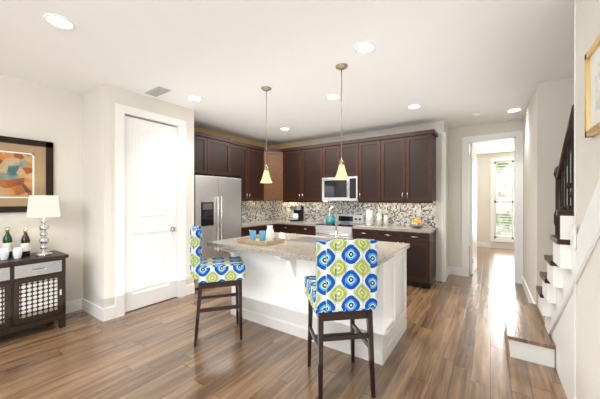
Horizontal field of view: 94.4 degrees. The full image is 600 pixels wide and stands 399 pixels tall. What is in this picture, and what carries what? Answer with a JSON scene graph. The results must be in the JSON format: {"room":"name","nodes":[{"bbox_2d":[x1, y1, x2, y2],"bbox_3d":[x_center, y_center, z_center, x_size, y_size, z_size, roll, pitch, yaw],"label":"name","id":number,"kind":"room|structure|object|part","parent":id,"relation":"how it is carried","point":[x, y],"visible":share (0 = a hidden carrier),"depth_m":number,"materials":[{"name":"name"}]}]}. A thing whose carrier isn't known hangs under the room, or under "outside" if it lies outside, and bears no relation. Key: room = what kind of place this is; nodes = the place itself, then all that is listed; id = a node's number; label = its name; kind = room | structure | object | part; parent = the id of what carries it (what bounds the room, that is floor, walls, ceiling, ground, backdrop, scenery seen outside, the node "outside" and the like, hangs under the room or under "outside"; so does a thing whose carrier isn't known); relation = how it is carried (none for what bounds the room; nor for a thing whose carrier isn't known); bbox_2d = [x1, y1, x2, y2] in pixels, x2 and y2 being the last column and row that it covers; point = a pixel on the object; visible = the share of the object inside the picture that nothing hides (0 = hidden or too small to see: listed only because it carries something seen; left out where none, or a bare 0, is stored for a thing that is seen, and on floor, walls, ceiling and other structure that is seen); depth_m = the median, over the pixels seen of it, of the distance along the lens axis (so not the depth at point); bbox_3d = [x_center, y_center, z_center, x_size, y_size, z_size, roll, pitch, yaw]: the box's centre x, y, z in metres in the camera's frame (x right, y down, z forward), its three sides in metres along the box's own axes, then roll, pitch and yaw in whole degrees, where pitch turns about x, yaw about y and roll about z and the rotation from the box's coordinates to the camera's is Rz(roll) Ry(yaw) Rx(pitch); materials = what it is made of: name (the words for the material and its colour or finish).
{"room":"kitchen","nodes":[
{"label":"kitchen","id":0,"kind":"room"},
{"bbox_2d":[0,136,52,212],"bbox_3d":[-3.233,-0.268,2.858,0.034,0.815,1.070,0,0,34],"label":"picture frame","id":1,"kind":"object","parent":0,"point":[26,165],"visible":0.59,"depth_m":3.08,"materials":[{"name":"black wood"}]},
{"bbox_2d":[0,74,82,301],"bbox_3d":[-4.342,0.030,1.374,0.120,2.740,5.370,0,0,34],"label":"wall","id":2,"kind":"structure","parent":0,"point":[28,109],"depth_m":3.34,"materials":[{"name":"beige paint"}]},
{"bbox_2d":[83,83,115,308],"bbox_3d":[-2.533,0.030,3.463,0.750,2.740,0.120,0,0,34],"label":"wall jog","id":3,"kind":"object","parent":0,"point":[98,103],"depth_m":3.29,"materials":[{"name":"beige paint"}]},
{"bbox_2d":[116,87,193,285],"bbox_3d":[-2.212,0.030,3.959,0.780,2.740,1.060,0,0,34],"label":"wall","id":4,"kind":"structure","parent":0,"point":[124,97],"depth_m":4.07,"materials":[{"name":"beige paint"}]},
{"bbox_2d":[125,116,176,311],"bbox_3d":[-1.955,0.178,3.685,0.104,2.420,0.708,0,0,34],"label":"pantry door","id":5,"kind":"structure","parent":4,"relation":"in","point":[150,147],"depth_m":3.67,"materials":[{"name":"white wood"}]},
{"bbox_2d":[66,241,575,398],"bbox_3d":[0.322,1.330,3.311,5.144,0.140,14.201,0,0,39],"label":"baseboard","id":6,"kind":"structure","parent":4,"relation":"attached to","point":[109,313],"depth_m":3.48,"materials":[{"name":"white wood"}]},
{"bbox_2d":[0,246,566,398],"bbox_3d":[-0.026,1.430,3.772,8.700,0.060,14.200,0,0,34],"label":"floor","id":7,"kind":"structure","parent":0,"point":[454,344],"depth_m":2.45,"materials":[{"name":"brown wood"}]},
{"bbox_2d":[0,250,68,335],"bbox_3d":[-3.085,1.002,2.659,0.465,0.795,1.270,0,0,34],"label":"console","id":8,"kind":"object","parent":7,"relation":"on","point":[32,287],"visible":0.99,"depth_m":2.83},
{"bbox_2d":[0,227,29,259],"bbox_3d":[-2.982,0.448,2.905,0.274,0.311,0.243,0,0,34],"label":"bottles","id":9,"kind":"object","parent":8,"relation":"on","point":[7,250],"depth_m":2.92},
{"bbox_2d":[26,195,59,255],"bbox_3d":[-2.802,0.279,3.042,0.276,0.647,0.276,0,0,34],"label":"lamp","id":10,"kind":"object","parent":8,"relation":"on","point":[39,206],"depth_m":2.98,"materials":[{"name":"white fabric"}]},
{"bbox_2d":[194,175,240,290],"bbox_3d":[-1.604,0.512,4.821,0.772,1.775,0.950,0,0,34],"label":"refrigerator","id":11,"kind":"object","parent":7,"relation":"on","point":[217,200],"visible":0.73,"depth_m":4.55,"materials":[{"name":"silver metal"}]},
{"bbox_2d":[190,226,244,346],"bbox_3d":[-0.863,0.838,2.899,0.530,1.125,0.450,0,0,-18],"label":"bar stool","id":12,"kind":"object","parent":7,"relation":"on","point":[223,271],"visible":1,"depth_m":2.72,"materials":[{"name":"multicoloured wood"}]},
{"bbox_3d":[-0.863,0.536,2.899,0.530,0.522,0.450,0,0,-18],"label":"seat","id":13,"kind":"part","parent":12,"relation":"part of","materials":[{"name":"fabric"}]},
{"bbox_2d":[206,206,409,365],"bbox_3d":[0.069,0.742,3.078,1.920,1.316,1.180,0,0,34],"label":"kitchen island","id":14,"kind":"object","parent":7,"relation":"on","point":[274,296],"visible":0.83,"depth_m":2.86,"materials":[{"name":"wood"}]},
{"bbox_2d":[237,225,283,245],"bbox_3d":[-0.441,0.382,3.112,0.440,0.192,0.300,0,0,34],"label":"tray","id":15,"kind":"object","parent":14,"relation":"on","point":[261,239],"visible":1,"depth_m":3.04,"materials":[{"name":"wood"}]},
{"bbox_2d":[226,176,436,288],"bbox_3d":[0.348,0.482,5.114,3.696,1.835,1.714,0,0,34],"label":"base cabinet","id":16,"kind":"object","parent":7,"relation":"on","point":[421,253],"visible":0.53,"depth_m":4.60,"materials":[{"name":"brown wood"}]},
{"bbox_2d":[290,206,303,221],"bbox_3d":[-0.073,0.314,6.185,0.200,0.328,0.250,0,0,34],"label":"coffee maker","id":17,"kind":"object","parent":16,"relation":"on","point":[298,215],"visible":0.99,"depth_m":6.14,"materials":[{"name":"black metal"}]},
{"bbox_2d":[365,208,372,224],"bbox_3d":[1.301,0.318,5.227,0.150,0.320,0.150,0,0,34],"label":"paper towel roll","id":18,"kind":"object","parent":16,"relation":"on","point":[368,212],"visible":0.98,"depth_m":5.18,"materials":[{"name":"white paper"}]},
{"bbox_2d":[377,212,388,225],"bbox_3d":[1.535,0.360,5.167,0.214,0.235,0.100,0,0,23],"label":"canisters","id":19,"kind":"object","parent":16,"relation":"on","point":[379,215],"visible":1,"depth_m":5.14,"materials":[{"name":"white ceramic"}]},
{"bbox_2d":[408,218,424,227],"bbox_3d":[1.968,0.398,4.687,0.280,0.160,0.276,0,0,34],"label":"bowl","id":20,"kind":"object","parent":16,"relation":"on","point":[416,224],"visible":1,"depth_m":4.62,"materials":[{"name":"silver metal"}]},
{"bbox_2d":[315,214,364,238],"bbox_3d":[0.774,0.855,5.439,0.762,1.090,0.689,0,0,34],"label":"stove","id":21,"kind":"object","parent":7,"relation":"on","point":[345,223],"visible":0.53,"depth_m":5.32,"materials":[{"name":"silver metal"}]},
{"bbox_2d":[326,213,334,223],"bbox_3d":[0.602,0.363,5.470,0.189,0.215,0.204,0,0,-15],"label":"kettle","id":22,"kind":"object","parent":21,"relation":"on","point":[332,217],"visible":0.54,"depth_m":5.41,"materials":[{"name":"teal ceramic"}]},
{"bbox_2d":[305,239,376,398],"bbox_3d":[0.300,0.838,2.148,0.450,1.125,0.530,0,0,-9],"label":"bar stool","id":23,"kind":"object","parent":7,"relation":"on","point":[343,286],"visible":1,"depth_m":1.92,"materials":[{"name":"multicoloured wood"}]},
{"bbox_3d":[0.300,0.536,2.148,0.450,0.522,0.530,0,0,-9],"label":"seat","id":24,"kind":"part","parent":23,"relation":"part of","materials":[{"name":"fabric"}]},
{"bbox_2d":[503,0,599,398],"bbox_3d":[2.199,0.031,1.777,1.366,2.738,2.976,0,0,34],"label":"staircase","id":25,"kind":"structure","parent":7,"relation":"on","point":[543,332],"depth_m":2.01,"materials":[{"name":"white wood"}]},
{"bbox_3d":[1.936,0.010,2.015,0.076,1.258,0.602,0,0,34],"label":"railing","id":26,"kind":"part","parent":25,"relation":"part of","materials":[{"name":"brown wood"}]},
{"bbox_2d":[0,0,573,154],"bbox_3d":[-0.026,-1.370,3.772,8.700,0.060,14.200,0,0,34],"label":"ceiling","id":27,"kind":"structure","parent":0,"point":[456,60],"depth_m":2.59,"materials":[{"name":"paint"}]},
{"bbox_2d":[145,86,170,96],"bbox_3d":[-1.763,-1.330,3.446,0.340,0.020,0.150,0,0,34],"label":"ceiling vent","id":28,"kind":"object","parent":27,"relation":"in","point":[157,91],"depth_m":3.42,"materials":[{"name":"grey metal"}]},
{"bbox_2d":[260,86,271,182],"bbox_3d":[-0.405,-0.770,3.341,0.148,1.140,0.146,0,0,34],"label":"pendant light","id":29,"kind":"object","parent":27,"relation":"hanging from","point":[266,178],"visible":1,"depth_m":3.32,"materials":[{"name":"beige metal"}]},
{"bbox_2d":[194,122,435,148],"bbox_3d":[0.055,-1.240,4.705,3.679,0.199,2.728,0,0,34],"label":"soffit","id":30,"kind":"structure","parent":27,"relation":"attached to","point":[426,126],"depth_m":5.62,"materials":[{"name":"beige paint"}]},
{"bbox_2d":[334,63,348,179],"bbox_3d":[0.418,-0.770,2.791,0.148,1.140,0.146,0,0,34],"label":"pendant light","id":31,"kind":"object","parent":27,"relation":"hanging from","point":[341,174],"visible":1,"depth_m":2.77,"materials":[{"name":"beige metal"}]},
{"bbox_2d":[471,113,480,116],"bbox_3d":[2.757,-1.322,4.353,0.130,0.034,0.128,0,0,34],"label":"smoke detector","id":32,"kind":"object","parent":27,"relation":"attached to","point":[474,114],"depth_m":4.32,"materials":[{"name":"white plastic"}]},
{"bbox_2d":[436,121,447,281],"bbox_3d":[1.049,0.030,6.054,3.800,2.740,0.620,0,0,34],"label":"wall","id":33,"kind":"structure","parent":0,"point":[441,127],"depth_m":4.77,"materials":[{"name":"paint"}]},
{"bbox_2d":[194,129,437,202],"bbox_3d":[0.068,-0.537,4.695,3.706,1.195,2.722,0,0,34],"label":"upper cabinet","id":34,"kind":"object","parent":33,"relation":"attached to","point":[401,167],"visible":0.94,"depth_m":5.18,"materials":[{"name":"brown wood"}]},
{"bbox_2d":[322,176,357,200],"bbox_3d":[0.851,-0.204,5.552,0.762,0.461,0.416,0,0,34],"label":"microwave","id":35,"kind":"object","parent":34,"relation":"attached to","point":[332,190],"visible":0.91,"depth_m":5.40,"materials":[{"name":"silver metal"}]},
{"bbox_2d":[242,201,435,226],"bbox_3d":[0.348,0.255,5.134,3.680,0.450,1.690,0,0,34],"label":"tile backsplash","id":36,"kind":"structure","parent":33,"relation":"attached to","point":[400,214],"depth_m":5.77,"materials":[{"name":"multicoloured tile"}]},
{"bbox_2d":[448,119,522,267],"bbox_3d":[3.280,0.030,4.977,1.340,2.740,0.120,0,0,34],"label":"wall","id":37,"kind":"structure","parent":0,"point":[455,135],"depth_m":5.15,"materials":[{"name":"paint"}]},
{"bbox_2d":[469,152,513,248],"bbox_3d":[4.711,0.030,6.361,2.640,2.740,4.020,0,0,34],"label":"wall","id":38,"kind":"structure","parent":0,"point":[483,160],"depth_m":8.17,"materials":[{"name":"paint"}]},
{"bbox_2d":[470,144,477,274],"bbox_3d":[3.369,0.178,5.382,0.120,2.420,0.659,0,0,34],"label":"door","id":39,"kind":"structure","parent":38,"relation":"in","point":[473,150],"depth_m":5.23,"materials":[{"name":"white wood"}]},
{"bbox_2d":[523,81,550,303],"bbox_3d":[3.271,0.030,3.881,0.120,2.740,1.700,0,0,34],"label":"wall","id":40,"kind":"structure","parent":0,"point":[537,117],"depth_m":3.21,"materials":[{"name":"paint"}]},
{"bbox_2d":[551,77,573,254],"bbox_3d":[3.308,0.030,2.899,1.050,2.740,0.120,0,0,34],"label":"wall stair foot","id":41,"kind":"object","parent":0,"point":[562,90],"depth_m":3.11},
{"bbox_2d":[576,0,599,398],"bbox_3d":[-0.019,0.030,-0.932,0.120,2.740,6.440,0,0,34],"label":"wall","id":42,"kind":"structure","parent":0,"point":[587,11],"depth_m":1.57,"materials":[{"name":"paint"}]},
{"bbox_2d":[585,33,599,137],"bbox_3d":[1.301,-0.550,1.134,0.030,0.440,0.840,0,0,34],"label":"picture frame","id":43,"kind":"object","parent":42,"relation":"attached to","point":[592,57],"visible":1,"depth_m":1.41,"materials":[{"name":"gold metal"}]},
{"label":"outside","id":44,"kind":"structure","parent":0,"visible":0},
{"bbox_2d":[496,163,513,236],"bbox_3d":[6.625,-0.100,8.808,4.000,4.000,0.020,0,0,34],"label":"window blind","id":45,"kind":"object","parent":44,"point":[499,163],"depth_m":8.87,"materials":[{"name":"white plastic"}]}
]}

